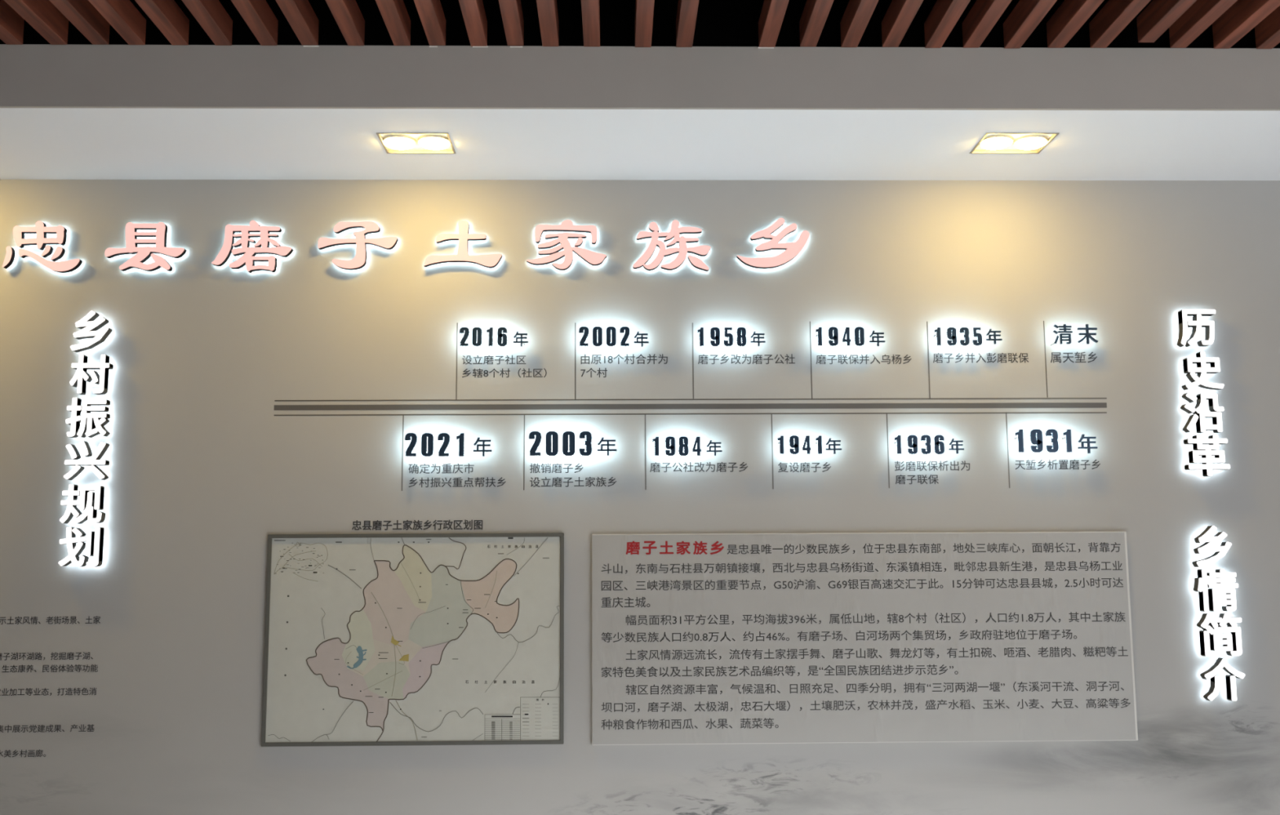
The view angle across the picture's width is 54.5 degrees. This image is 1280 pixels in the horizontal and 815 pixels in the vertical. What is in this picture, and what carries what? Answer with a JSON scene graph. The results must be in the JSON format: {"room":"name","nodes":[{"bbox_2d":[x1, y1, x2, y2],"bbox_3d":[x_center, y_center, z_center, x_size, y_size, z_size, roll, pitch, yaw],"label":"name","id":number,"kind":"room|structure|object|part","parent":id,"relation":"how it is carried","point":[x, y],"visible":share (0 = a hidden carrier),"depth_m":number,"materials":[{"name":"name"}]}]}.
{"room":"museum","nodes":[
{"label":"museum","id":0,"kind":"room"},
{"bbox_2d":[0,179,1279,814],"bbox_3d":[0.014,0.326,4.068,10.200,3.527,0.151,0,-8,-1],"label":"wall","id":1,"kind":"structure","parent":0,"point":[245,407],"depth_m":4.03,"materials":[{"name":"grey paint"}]},
{"bbox_2d":[2,220,82,272],"bbox_3d":[-1.941,-0.522,4.048,0.247,0.168,0.034,0,-8,-1],"label":"raised letter","id":2,"kind":"object","parent":1,"relation":"attached to","point":[42,242],"visible":1,"depth_m":4.04,"materials":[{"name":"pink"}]},
{"bbox_2d":[57,526,104,566],"bbox_3d":[-1.757,0.440,3.917,0.125,0.125,0.049,0,-8,-1],"label":"raised letter","id":3,"kind":"object","parent":1,"relation":"attached to","point":[93,543],"visible":1,"depth_m":3.90,"materials":[{"name":"white plastic"}]},
{"bbox_2d":[59,484,106,524],"bbox_3d":[-1.759,0.306,3.934,0.131,0.124,0.049,0,-8,-1],"label":"raised letter","id":4,"kind":"object","parent":1,"relation":"attached to","point":[90,502],"visible":1,"depth_m":3.91,"materials":[{"name":"white plastic"}]},
{"bbox_2d":[63,440,109,479],"bbox_3d":[-1.755,0.170,3.953,0.130,0.123,0.049,0,-8,-1],"label":"raised letter","id":5,"kind":"object","parent":1,"relation":"attached to","point":[95,460],"visible":1,"depth_m":3.93,"materials":[{"name":"white plastic"}]},
{"bbox_2d":[65,397,110,437],"bbox_3d":[-1.759,0.034,3.971,0.130,0.126,0.049,0,-8,-1],"label":"raised letter","id":6,"kind":"object","parent":1,"relation":"attached to","point":[88,420],"visible":1,"depth_m":3.95,"materials":[{"name":"white plastic"}]},
{"bbox_2d":[69,354,113,395],"bbox_3d":[-1.757,-0.104,3.989,0.123,0.126,0.049,0,-8,-1],"label":"raised letter","id":7,"kind":"object","parent":1,"relation":"attached to","point":[81,376],"visible":1,"depth_m":3.97,"materials":[{"name":"white plastic"}]},
{"bbox_2d":[70,310,112,352],"bbox_3d":[-1.764,-0.243,4.007,0.120,0.132,0.049,0,-8,-1],"label":"raised letter","id":8,"kind":"object","parent":1,"relation":"attached to","point":[89,327],"visible":1,"depth_m":3.99,"materials":[{"name":"white plastic"}]},
{"bbox_2d":[104,222,186,271],"bbox_3d":[-1.610,-0.523,4.056,0.256,0.160,0.034,0,-8,-1],"label":"raised letter","id":9,"kind":"object","parent":1,"relation":"attached to","point":[143,254],"visible":1,"depth_m":4.04,"materials":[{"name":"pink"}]},
{"bbox_2d":[211,220,293,272],"bbox_3d":[-1.264,-0.524,4.063,0.258,0.171,0.034,0,-8,-1],"label":"raised letter","id":10,"kind":"object","parent":1,"relation":"attached to","point":[248,258],"visible":1,"depth_m":4.05,"materials":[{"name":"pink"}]},
{"bbox_2d":[317,221,398,270],"bbox_3d":[-0.922,-0.528,4.071,0.257,0.158,0.033,0,-8,-1],"label":"raised letter","id":11,"kind":"object","parent":1,"relation":"attached to","point":[359,261],"visible":1,"depth_m":4.06,"materials":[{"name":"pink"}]},
{"bbox_2d":[404,432,417,456],"bbox_3d":[-0.730,0.121,3.981,0.038,0.075,0.049,0,-8,-1],"label":"raised digit","id":12,"kind":"object","parent":1,"relation":"attached to","point":[414,437],"visible":1,"depth_m":3.96,"materials":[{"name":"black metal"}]},
{"bbox_2d":[261,533,564,746],"bbox_3d":[-0.710,0.727,3.917,0.938,0.656,0.014,0,-8,-1],"label":"framed map","id":13,"kind":"object","parent":1,"relation":"attached to","point":[425,638],"visible":1,"depth_m":3.92,"materials":[{"name":"grey paper"}]},
{"bbox_3d":[-1.173,0.729,3.908,0.012,0.632,0.014,0,-8,-1],"label":"frame rail","id":14,"kind":"part","parent":13,"relation":"part of","materials":[{"name":"grey metal"}]},
{"bbox_3d":[-0.708,1.046,3.875,0.938,0.012,0.014,0,-8,-1],"label":"frame rail","id":15,"kind":"part","parent":13,"relation":"part of","materials":[{"name":"grey metal"}]},
{"bbox_3d":[-0.712,0.408,3.960,0.938,0.012,0.014,0,-8,-1],"label":"frame rail","id":16,"kind":"part","parent":13,"relation":"part of","materials":[{"name":"grey metal"}]},
{"bbox_3d":[-0.247,0.726,3.927,0.012,0.632,0.014,0,-8,-1],"label":"frame rail","id":17,"kind":"part","parent":13,"relation":"part of","materials":[{"name":"grey metal"}]},
{"bbox_2d":[421,432,433,456],"bbox_3d":[-0.678,0.121,3.982,0.038,0.076,0.048,0,-8,-1],"label":"raised digit","id":18,"kind":"object","parent":1,"relation":"attached to","point":[430,437],"visible":1,"depth_m":3.96,"materials":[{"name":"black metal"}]},
{"bbox_2d":[437,432,449,456],"bbox_3d":[-0.626,0.121,3.983,0.038,0.075,0.049,0,-8,-1],"label":"raised digit","id":19,"kind":"object","parent":1,"relation":"attached to","point":[446,437],"visible":1,"depth_m":3.96,"materials":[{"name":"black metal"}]},
{"bbox_2d":[456,432,464,456],"bbox_3d":[-0.574,0.122,3.984,0.024,0.074,0.048,0,-8,-1],"label":"raised digit","id":20,"kind":"object","parent":1,"relation":"attached to","point":[461,437],"visible":1,"depth_m":3.96,"materials":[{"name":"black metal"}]},
{"bbox_2d":[423,220,502,268],"bbox_3d":[-0.578,-0.534,4.079,0.254,0.155,0.033,0,-8,-1],"label":"raised letter","id":21,"kind":"object","parent":1,"relation":"attached to","point":[490,260],"visible":1,"depth_m":4.06,"materials":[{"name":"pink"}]},
{"bbox_2d":[459,327,469,347],"bbox_3d":[-0.567,-0.226,4.030,0.031,0.061,0.049,0,-8,-1],"label":"raised digit","id":22,"kind":"object","parent":1,"relation":"attached to","point":[463,330],"visible":1,"depth_m":4.01,"materials":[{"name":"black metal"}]},
{"bbox_2d":[471,327,482,346],"bbox_3d":[-0.526,-0.225,4.031,0.031,0.062,0.048,0,-8,-1],"label":"raised digit","id":23,"kind":"object","parent":1,"relation":"attached to","point":[474,343],"visible":1,"depth_m":4.01,"materials":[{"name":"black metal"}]},
{"bbox_2d":[473,437,492,456],"bbox_3d":[-0.502,0.128,3.985,0.058,0.061,0.049,0,-8,-1],"label":"raised letter","id":24,"kind":"object","parent":1,"relation":"attached to","point":[483,445],"visible":1,"depth_m":3.96,"materials":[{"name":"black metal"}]},
{"bbox_2d":[486,327,493,346],"bbox_3d":[-0.485,-0.225,4.032,0.020,0.060,0.048,0,-8,-1],"label":"raised digit","id":25,"kind":"object","parent":1,"relation":"attached to","point":[490,331],"visible":1,"depth_m":4.01,"materials":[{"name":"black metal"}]},
{"bbox_2d":[497,327,507,346],"bbox_3d":[-0.445,-0.225,4.033,0.031,0.062,0.048,0,-8,-1],"label":"raised digit","id":26,"kind":"object","parent":1,"relation":"attached to","point":[500,335],"visible":1,"depth_m":4.01,"materials":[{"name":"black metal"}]},
{"bbox_2d":[513,331,528,346],"bbox_3d":[-0.386,-0.218,4.033,0.047,0.048,0.049,0,-8,-1],"label":"raised letter","id":27,"kind":"object","parent":1,"relation":"attached to","point":[521,335],"visible":1,"depth_m":4.01,"materials":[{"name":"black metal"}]},
{"bbox_2d":[528,431,541,455],"bbox_3d":[-0.335,0.117,3.990,0.040,0.078,0.049,0,-8,-1],"label":"raised digit","id":28,"kind":"object","parent":1,"relation":"attached to","point":[535,445],"visible":1,"depth_m":3.97,"materials":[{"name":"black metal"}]},
{"bbox_2d":[545,431,558,456],"bbox_3d":[-0.282,0.118,3.991,0.040,0.080,0.048,0,-8,-1],"label":"raised digit","id":29,"kind":"object","parent":1,"relation":"attached to","point":[548,451],"visible":1,"depth_m":3.97,"materials":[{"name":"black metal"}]},
{"bbox_2d":[526,219,606,270],"bbox_3d":[-0.241,-0.532,4.086,0.262,0.165,0.033,0,-8,-1],"label":"raised letter","id":30,"kind":"object","parent":1,"relation":"attached to","point":[594,259],"visible":1,"depth_m":4.07,"materials":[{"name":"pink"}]},
{"bbox_2d":[562,431,575,456],"bbox_3d":[-0.228,0.118,3.992,0.040,0.080,0.048,0,-8,-1],"label":"raised digit","id":31,"kind":"object","parent":1,"relation":"attached to","point":[565,435],"visible":1,"depth_m":3.97,"materials":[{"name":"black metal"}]},
{"bbox_2d":[578,326,588,347],"bbox_3d":[-0.182,-0.227,4.039,0.032,0.063,0.049,0,-8,-1],"label":"raised digit","id":32,"kind":"object","parent":1,"relation":"attached to","point":[581,329],"visible":1,"depth_m":4.01,"materials":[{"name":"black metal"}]},
{"bbox_2d":[579,431,591,456],"bbox_3d":[-0.174,0.118,3.993,0.040,0.080,0.049,0,-8,-1],"label":"raised digit","id":33,"kind":"object","parent":1,"relation":"attached to","point":[588,442],"visible":1,"depth_m":3.97,"materials":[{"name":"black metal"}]},
{"bbox_2d":[592,326,602,346],"bbox_3d":[-0.138,-0.227,4.040,0.032,0.064,0.048,0,-8,-1],"label":"raised digit","id":34,"kind":"object","parent":1,"relation":"attached to","point":[597,331],"visible":1,"depth_m":4.01,"materials":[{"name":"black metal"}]},
{"bbox_2d":[597,437,616,455],"bbox_3d":[-0.106,0.127,3.993,0.062,0.058,0.049,0,-8,-1],"label":"raised letter","id":35,"kind":"object","parent":1,"relation":"attached to","point":[602,439],"visible":1,"depth_m":3.97,"materials":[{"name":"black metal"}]},
{"bbox_2d":[606,326,616,346],"bbox_3d":[-0.094,-0.227,4.040,0.032,0.064,0.048,0,-8,-1],"label":"raised digit","id":36,"kind":"object","parent":1,"relation":"attached to","point":[613,329],"visible":1,"depth_m":4.02,"materials":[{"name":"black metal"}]},
{"bbox_2d":[619,326,629,347],"bbox_3d":[-0.050,-0.227,4.041,0.032,0.064,0.049,0,-8,-1],"label":"raised digit","id":37,"kind":"object","parent":1,"relation":"attached to","point":[622,329],"visible":1,"depth_m":4.02,"materials":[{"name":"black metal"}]},
{"bbox_2d":[0,107,1279,180],"bbox_3d":[0.016,-0.809,3.823,10.200,0.020,0.637,0,-8,-1],"label":"soffit","id":38,"kind":"object","parent":1,"relation":"attached to","point":[36,143],"depth_m":3.79,"materials":[{"name":"white paint"}]},
{"bbox_2d":[376,133,455,153],"bbox_3d":[-0.677,-0.852,3.777,0.213,0.126,0.180,0,-8,-1],"label":"recessed light","id":39,"kind":"object","parent":38,"relation":"in","point":[393,143],"visible":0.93,"depth_m":3.75,"materials":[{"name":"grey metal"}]},
{"bbox_2d":[969,133,1059,153],"bbox_3d":[1.142,-0.859,3.808,0.218,0.126,0.181,0,-8,-1],"label":"recessed light","id":40,"kind":"object","parent":38,"relation":"in","point":[990,143],"visible":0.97,"depth_m":3.78,"materials":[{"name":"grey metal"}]},
{"bbox_3d":[1.142,-0.818,3.802,0.206,0.003,0.169,0,-8,-1],"label":"lamp plate","id":41,"kind":"part","parent":40,"relation":"part of","materials":[{"name":"white plastic"}]},
{"bbox_2d":[634,331,648,346],"bbox_3d":[0.004,-0.218,4.041,0.047,0.049,0.049,0,-8,-1],"label":"raised letter","id":42,"kind":"object","parent":1,"relation":"attached to","point":[642,342],"visible":1,"depth_m":4.02,"materials":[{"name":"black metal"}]},
{"bbox_2d":[652,436,658,455],"bbox_3d":[0.050,0.127,3.996,0.020,0.061,0.048,0,-8,-1],"label":"raised digit","id":43,"kind":"object","parent":1,"relation":"attached to","point":[655,440],"visible":1,"depth_m":3.97,"materials":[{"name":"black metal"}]},
{"bbox_2d":[665,435,675,455],"bbox_3d":[0.097,0.127,3.997,0.032,0.063,0.048,0,-8,-1],"label":"raised digit","id":44,"kind":"object","parent":1,"relation":"attached to","point":[669,441],"visible":1,"depth_m":3.97,"materials":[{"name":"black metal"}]},
{"bbox_2d":[632,219,711,271],"bbox_3d":[0.104,-0.531,4.093,0.256,0.169,0.034,0,-8,-1],"label":"raised letter","id":45,"kind":"object","parent":1,"relation":"attached to","point":[675,232],"visible":1,"depth_m":4.08,"materials":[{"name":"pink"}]},
{"bbox_2d":[678,435,688,455],"bbox_3d":[0.139,0.127,3.998,0.032,0.063,0.049,0,-8,-1],"label":"raised digit","id":46,"kind":"object","parent":1,"relation":"attached to","point":[683,439],"visible":1,"depth_m":3.97,"materials":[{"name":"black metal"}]},
{"bbox_2d":[692,436,701,455],"bbox_3d":[0.181,0.127,3.999,0.028,0.061,0.049,0,-8,-1],"label":"raised digit","id":47,"kind":"object","parent":1,"relation":"attached to","point":[697,441],"visible":1,"depth_m":3.98,"materials":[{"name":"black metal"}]},
{"bbox_2d":[697,327,703,346],"bbox_3d":[0.196,-0.226,4.046,0.020,0.060,0.048,0,-8,-1],"label":"raised digit","id":48,"kind":"object","parent":1,"relation":"attached to","point":[700,331],"visible":1,"depth_m":4.02,"materials":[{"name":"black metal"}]},
{"bbox_2d":[706,440,722,455],"bbox_3d":[0.237,0.132,3.999,0.049,0.049,0.049,0,-8,-1],"label":"raised letter","id":49,"kind":"object","parent":1,"relation":"attached to","point":[715,451],"visible":1,"depth_m":3.98,"materials":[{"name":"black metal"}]},
{"bbox_2d":[710,327,719,346],"bbox_3d":[0.243,-0.226,4.047,0.031,0.062,0.048,0,-8,-1],"label":"raised digit","id":50,"kind":"object","parent":1,"relation":"attached to","point":[714,331],"visible":1,"depth_m":4.02,"materials":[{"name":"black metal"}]},
{"bbox_2d":[723,327,733,346],"bbox_3d":[0.286,-0.226,4.048,0.031,0.061,0.049,0,-8,-1],"label":"raised digit","id":51,"kind":"object","parent":1,"relation":"attached to","point":[729,335],"visible":1,"depth_m":4.02,"materials":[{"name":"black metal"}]},
{"bbox_2d":[736,327,746,346],"bbox_3d":[0.329,-0.226,4.049,0.032,0.062,0.049,0,-8,-1],"label":"raised digit","id":52,"kind":"object","parent":1,"relation":"attached to","point":[741,331],"visible":1,"depth_m":4.03,"materials":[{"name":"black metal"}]},
{"bbox_2d":[750,331,765,346],"bbox_3d":[0.382,-0.220,4.049,0.048,0.047,0.049,0,-8,-1],"label":"raised letter","id":53,"kind":"object","parent":1,"relation":"attached to","point":[757,337],"visible":1,"depth_m":4.03,"materials":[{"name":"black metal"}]},
{"bbox_2d":[736,217,809,268],"bbox_3d":[0.438,-0.540,4.101,0.241,0.167,0.033,0,-8,-1],"label":"raised letter","id":54,"kind":"object","parent":1,"relation":"attached to","point":[793,250],"visible":1,"depth_m":4.08,"materials":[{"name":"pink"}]},
{"bbox_2d":[777,435,783,453],"bbox_3d":[0.451,0.123,4.005,0.019,0.058,0.048,0,-8,-1],"label":"raised digit","id":55,"kind":"object","parent":1,"relation":"attached to","point":[781,438],"visible":1,"depth_m":3.98,"materials":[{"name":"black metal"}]},
{"bbox_2d":[789,435,799,453],"bbox_3d":[0.494,0.123,4.006,0.031,0.060,0.048,0,-8,-1],"label":"raised digit","id":56,"kind":"object","parent":1,"relation":"attached to","point":[793,439],"visible":1,"depth_m":3.98,"materials":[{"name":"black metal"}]},
{"bbox_2d":[802,435,810,453],"bbox_3d":[0.534,0.123,4.007,0.027,0.058,0.049,0,-8,-1],"label":"raised digit","id":57,"kind":"object","parent":1,"relation":"attached to","point":[806,440],"visible":1,"depth_m":3.98,"materials":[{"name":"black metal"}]},
{"bbox_2d":[815,327,822,346],"bbox_3d":[0.580,-0.228,4.055,0.020,0.060,0.048,0,-8,-1],"label":"raised digit","id":58,"kind":"object","parent":1,"relation":"attached to","point":[819,330],"visible":1,"depth_m":4.03,"materials":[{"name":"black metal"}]},
{"bbox_2d":[815,435,822,453],"bbox_3d":[0.573,0.123,4.008,0.019,0.058,0.048,0,-8,-1],"label":"raised digit","id":59,"kind":"object","parent":1,"relation":"attached to","point":[819,438],"visible":1,"depth_m":3.98,"materials":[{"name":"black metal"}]},
{"bbox_2d":[827,326,838,346],"bbox_3d":[0.627,-0.228,4.056,0.032,0.062,0.048,0,-8,-1],"label":"raised digit","id":60,"kind":"object","parent":1,"relation":"attached to","point":[832,343],"visible":1,"depth_m":4.03,"materials":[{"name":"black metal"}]},
{"bbox_2d":[825,438,841,453],"bbox_3d":[0.621,0.126,4.008,0.050,0.050,0.049,0,-8,-1],"label":"raised letter","id":61,"kind":"object","parent":1,"relation":"attached to","point":[834,448],"visible":1,"depth_m":3.98,"materials":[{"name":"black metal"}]},
{"bbox_2d":[841,327,850,346],"bbox_3d":[0.670,-0.228,4.056,0.028,0.060,0.049,0,-8,-1],"label":"raised digit","id":62,"kind":"object","parent":1,"relation":"attached to","point":[847,340],"visible":1,"depth_m":4.03,"materials":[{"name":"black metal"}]},
{"bbox_2d":[853,326,864,346],"bbox_3d":[0.712,-0.228,4.058,0.032,0.062,0.048,0,-8,-1],"label":"raised digit","id":63,"kind":"object","parent":1,"relation":"attached to","point":[859,338],"visible":1,"depth_m":4.03,"materials":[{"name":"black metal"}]},
{"bbox_2d":[591,531,1137,745],"bbox_3d":[0.708,0.727,3.945,1.719,0.656,0.016,0,-8,-1],"label":"board","id":64,"kind":"object","parent":1,"relation":"attached to","point":[987,636],"visible":1,"depth_m":3.94,"materials":[{"name":"grey plastic"}]},
{"bbox_2d":[869,330,884,346],"bbox_3d":[0.770,-0.222,4.058,0.050,0.051,0.049,0,-8,-1],"label":"raised letter","id":65,"kind":"object","parent":1,"relation":"attached to","point":[877,336],"visible":1,"depth_m":4.04,"materials":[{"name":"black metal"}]},
{"bbox_2d":[893,435,901,453],"bbox_3d":[0.828,0.122,4.013,0.020,0.060,0.048,0,-8,-1],"label":"raised digit","id":66,"kind":"object","parent":1,"relation":"attached to","point":[898,438],"visible":1,"depth_m":3.99,"materials":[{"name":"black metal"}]},
{"bbox_2d":[906,435,917,453],"bbox_3d":[0.876,0.122,4.014,0.032,0.062,0.048,0,-8,-1],"label":"raised digit","id":67,"kind":"object","parent":1,"relation":"attached to","point":[912,440],"visible":1,"depth_m":3.99,"materials":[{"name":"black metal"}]},
{"bbox_2d":[920,435,931,453],"bbox_3d":[0.919,0.122,4.015,0.032,0.062,0.049,0,-8,-1],"label":"raised digit","id":68,"kind":"object","parent":1,"relation":"attached to","point":[927,450],"visible":1,"depth_m":3.99,"materials":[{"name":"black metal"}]},
{"bbox_2d":[933,327,941,345],"bbox_3d":[0.968,-0.228,4.063,0.019,0.058,0.048,0,-8,-1],"label":"raised digit","id":69,"kind":"object","parent":1,"relation":"attached to","point":[937,331],"visible":1,"depth_m":4.04,"materials":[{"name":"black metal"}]},
{"bbox_2d":[932,435,944,453],"bbox_3d":[0.962,0.122,4.016,0.032,0.062,0.048,0,-8,-1],"label":"raised digit","id":70,"kind":"object","parent":1,"relation":"attached to","point":[939,446],"visible":1,"depth_m":3.99,"materials":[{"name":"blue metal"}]},
{"bbox_2d":[946,327,956,346],"bbox_3d":[1.014,-0.228,4.064,0.030,0.060,0.048,0,-8,-1],"label":"raised digit","id":71,"kind":"object","parent":1,"relation":"attached to","point":[951,332],"visible":1,"depth_m":4.04,"materials":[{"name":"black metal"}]},
{"bbox_2d":[948,438,964,453],"bbox_3d":[1.017,0.127,4.017,0.047,0.048,0.049,0,-8,-1],"label":"raised letter","id":72,"kind":"object","parent":1,"relation":"attached to","point":[953,440],"visible":1,"depth_m":3.99,"materials":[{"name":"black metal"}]},
{"bbox_2d":[959,327,969,346],"bbox_3d":[1.055,-0.228,4.065,0.031,0.060,0.049,0,-8,-1],"label":"raised digit","id":73,"kind":"object","parent":1,"relation":"attached to","point":[966,341],"visible":1,"depth_m":4.04,"materials":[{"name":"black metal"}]},
{"bbox_2d":[970,327,982,346],"bbox_3d":[1.097,-0.228,4.066,0.031,0.059,0.049,0,-8,-1],"label":"raised digit","id":74,"kind":"object","parent":1,"relation":"attached to","point":[977,342],"visible":1,"depth_m":4.04,"materials":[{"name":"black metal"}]},
{"bbox_2d":[986,328,1002,344],"bbox_3d":[1.152,-0.228,4.067,0.050,0.050,0.049,0,-8,-1],"label":"raised letter","id":75,"kind":"object","parent":1,"relation":"attached to","point":[994,335],"visible":1,"depth_m":4.04,"materials":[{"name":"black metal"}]},
{"bbox_2d":[1013,429,1023,452],"bbox_3d":[1.222,0.110,4.023,0.024,0.074,0.048,0,-8,-1],"label":"raised digit","id":76,"kind":"object","parent":1,"relation":"attached to","point":[1020,433],"visible":1,"depth_m":4.00,"materials":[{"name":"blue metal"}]},
{"bbox_2d":[1029,428,1043,452],"bbox_3d":[1.277,0.110,4.024,0.039,0.076,0.048,0,-8,-1],"label":"raised digit","id":77,"kind":"object","parent":1,"relation":"attached to","point":[1036,434],"visible":1,"depth_m":4.00,"materials":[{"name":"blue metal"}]},
{"bbox_2d":[1044,428,1058,452],"bbox_3d":[1.327,0.110,4.025,0.039,0.076,0.049,0,-8,-1],"label":"raised digit","id":78,"kind":"object","parent":1,"relation":"attached to","point":[1053,433],"visible":1,"depth_m":4.00,"materials":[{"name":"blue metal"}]},
{"bbox_2d":[1050,324,1072,345],"bbox_3d":[1.378,-0.236,4.072,0.062,0.065,0.049,0,-8,-1],"label":"raised letter","id":79,"kind":"object","parent":1,"relation":"attached to","point":[1064,332],"visible":1,"depth_m":4.05,"materials":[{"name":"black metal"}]},
{"bbox_2d":[1061,429,1071,452],"bbox_3d":[1.377,0.110,4.026,0.024,0.074,0.048,0,-8,-1],"label":"raised digit","id":80,"kind":"object","parent":1,"relation":"attached to","point":[1068,433],"visible":1,"depth_m":4.00,"materials":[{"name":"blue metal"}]},
{"bbox_2d":[1077,324,1097,344],"bbox_3d":[1.460,-0.236,4.074,0.066,0.065,0.049,0,-8,-1],"label":"raised letter","id":81,"kind":"object","parent":1,"relation":"attached to","point":[1087,335],"visible":1,"depth_m":4.05,"materials":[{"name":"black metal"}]},
{"bbox_2d":[1077,434,1097,453],"bbox_3d":[1.443,0.120,4.026,0.061,0.062,0.049,0,-8,-1],"label":"raised letter","id":82,"kind":"object","parent":1,"relation":"attached to","point":[1088,442],"visible":1,"depth_m":4.00,"materials":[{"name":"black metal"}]},
{"bbox_2d":[1176,309,1215,346],"bbox_3d":[1.824,-0.258,4.085,0.121,0.120,0.049,0,-8,-1],"label":"raised letter","id":83,"kind":"object","parent":1,"relation":"attached to","point":[1197,323],"visible":1,"depth_m":4.06,"materials":[{"name":"white plastic"}]},
{"bbox_2d":[1180,392,1224,433],"bbox_3d":[1.828,0.019,4.048,0.130,0.130,0.049,0,-8,-1],"label":"raised letter","id":84,"kind":"object","parent":1,"relation":"attached to","point":[1198,416],"visible":1,"depth_m":4.03,"materials":[{"name":"white plastic"}]},
{"bbox_2d":[1181,351,1223,390],"bbox_3d":[1.834,-0.118,4.066,0.127,0.123,0.049,0,-8,-1],"label":"raised letter","id":85,"kind":"object","parent":1,"relation":"attached to","point":[1197,380],"visible":1,"depth_m":4.04,"materials":[{"name":"white plastic"}]},
{"bbox_2d":[1183,434,1230,476],"bbox_3d":[1.833,0.157,4.029,0.135,0.133,0.049,0,-8,-1],"label":"raised letter","id":86,"kind":"object","parent":1,"relation":"attached to","point":[1206,451],"visible":1,"depth_m":4.01,"materials":[{"name":"white plastic"}]},
{"bbox_2d":[1191,525,1231,566],"bbox_3d":[1.831,0.446,3.991,0.118,0.131,0.049,0,-8,-1],"label":"raised letter","id":87,"kind":"object","parent":1,"relation":"attached to","point":[1208,546],"visible":1,"depth_m":3.97,"materials":[{"name":"white plastic"}]},
{"bbox_2d":[1193,568,1238,611],"bbox_3d":[1.837,0.584,3.973,0.132,0.133,0.049,0,-8,-1],"label":"raised letter","id":88,"kind":"object","parent":1,"relation":"attached to","point":[1208,597],"visible":1,"depth_m":3.95,"materials":[{"name":"white plastic"}]},
{"bbox_2d":[1195,613,1242,656],"bbox_3d":[1.841,0.722,3.954,0.132,0.133,0.049,0,-8,-1],"label":"raised letter","id":89,"kind":"object","parent":1,"relation":"attached to","point":[1210,641],"visible":1,"depth_m":3.93,"materials":[{"name":"white plastic"}]},
{"bbox_2d":[1200,657,1244,700],"bbox_3d":[1.842,0.859,3.936,0.130,0.132,0.049,0,-8,-1],"label":"raised letter","id":90,"kind":"object","parent":1,"relation":"attached to","point":[1220,663],"visible":1,"depth_m":3.92,"materials":[{"name":"white plastic"}]},
{"bbox_2d":[0,0,1279,48],"bbox_3d":[0.074,-1.610,0.973,10.200,0.506,6.500,0,-8,-1],"label":"ceiling","id":91,"kind":"structure","parent":0,"point":[762,24],"depth_m":3.46,"materials":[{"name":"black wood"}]},
{"bbox_2d":[0,44,1279,111],"bbox_3d":[0.022,-0.932,3.512,10.200,0.181,0.012,0,-8,-1],"label":"ceiling beam","id":92,"kind":"structure","parent":91,"relation":"attached to","point":[32,75],"depth_m":3.51,"materials":[{"name":"grey paint"}]}
]}

